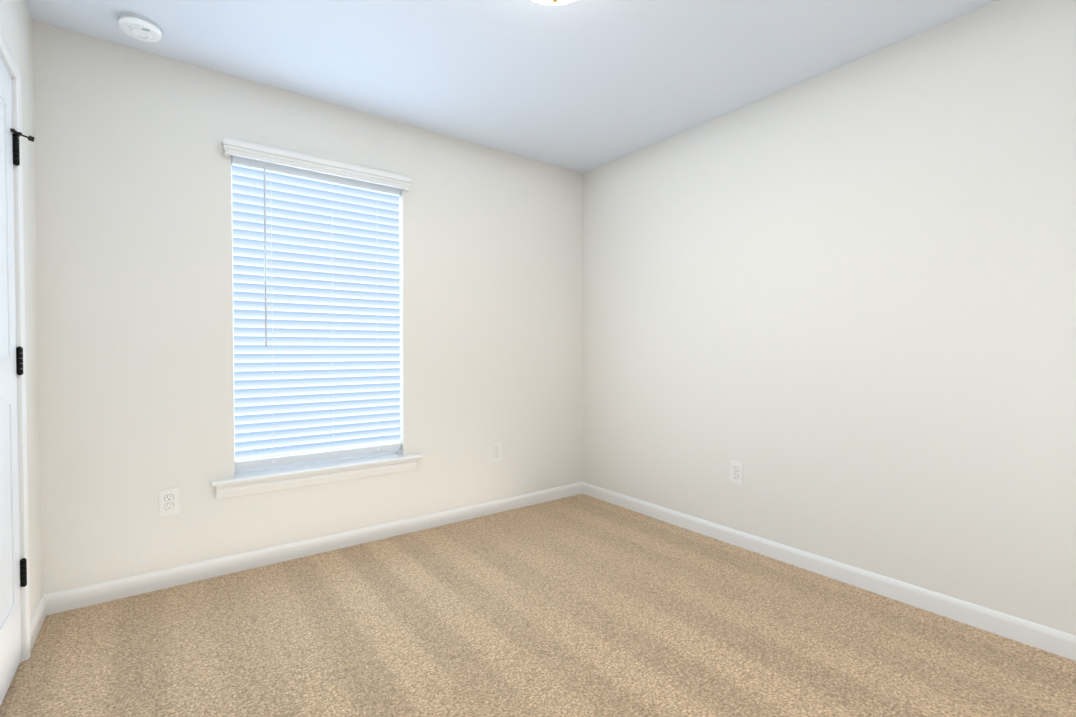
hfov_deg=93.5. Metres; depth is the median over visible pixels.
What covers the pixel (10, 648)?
door
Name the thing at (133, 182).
wall
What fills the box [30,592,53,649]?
baseboard
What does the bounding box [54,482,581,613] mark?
baseboard
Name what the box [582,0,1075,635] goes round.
wall
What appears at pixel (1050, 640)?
baseboard
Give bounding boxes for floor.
[0,494,1075,716]
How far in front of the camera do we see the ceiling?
2.27 m
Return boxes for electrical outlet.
[158,487,179,516]
[492,442,501,460]
[730,460,742,484]
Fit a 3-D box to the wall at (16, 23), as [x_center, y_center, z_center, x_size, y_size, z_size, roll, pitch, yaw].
[-1.121,-0.134,0.714,0.140,2.440,3.580,-1,1,-37]
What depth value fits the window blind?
2.74 m
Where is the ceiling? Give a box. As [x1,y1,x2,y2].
[25,0,997,172]
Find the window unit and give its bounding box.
[211,167,421,499]
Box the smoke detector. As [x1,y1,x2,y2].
[118,13,161,41]
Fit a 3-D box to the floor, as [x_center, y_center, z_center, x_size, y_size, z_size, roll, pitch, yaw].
[0.133,1.120,1.673,3.270,0.100,3.580,-1,1,-37]
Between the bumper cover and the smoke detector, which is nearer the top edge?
the smoke detector
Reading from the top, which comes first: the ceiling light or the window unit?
the ceiling light
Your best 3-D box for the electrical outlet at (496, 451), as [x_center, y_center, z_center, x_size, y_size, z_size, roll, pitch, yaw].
[-0.278,0.629,3.414,0.079,0.124,0.008,-1,1,-37]
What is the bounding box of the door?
[0,59,27,705]
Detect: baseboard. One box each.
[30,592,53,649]
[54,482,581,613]
[582,482,1075,660]
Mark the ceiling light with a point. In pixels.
(553, 2)
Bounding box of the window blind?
[222,137,411,470]
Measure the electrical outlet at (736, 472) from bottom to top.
0.124 m
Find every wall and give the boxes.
[0,0,41,618]
[33,20,582,594]
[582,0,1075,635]
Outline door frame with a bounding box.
[0,29,30,661]
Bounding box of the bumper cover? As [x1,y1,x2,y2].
[10,128,34,141]
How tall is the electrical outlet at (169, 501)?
0.124 m
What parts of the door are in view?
door hinges, stop arm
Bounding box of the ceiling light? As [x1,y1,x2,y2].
[531,0,575,5]
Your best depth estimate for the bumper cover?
1.78 m
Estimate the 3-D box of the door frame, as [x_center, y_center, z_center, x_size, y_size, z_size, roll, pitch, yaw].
[-1.609,0.019,1.443,0.088,2.110,0.912,-1,1,-37]

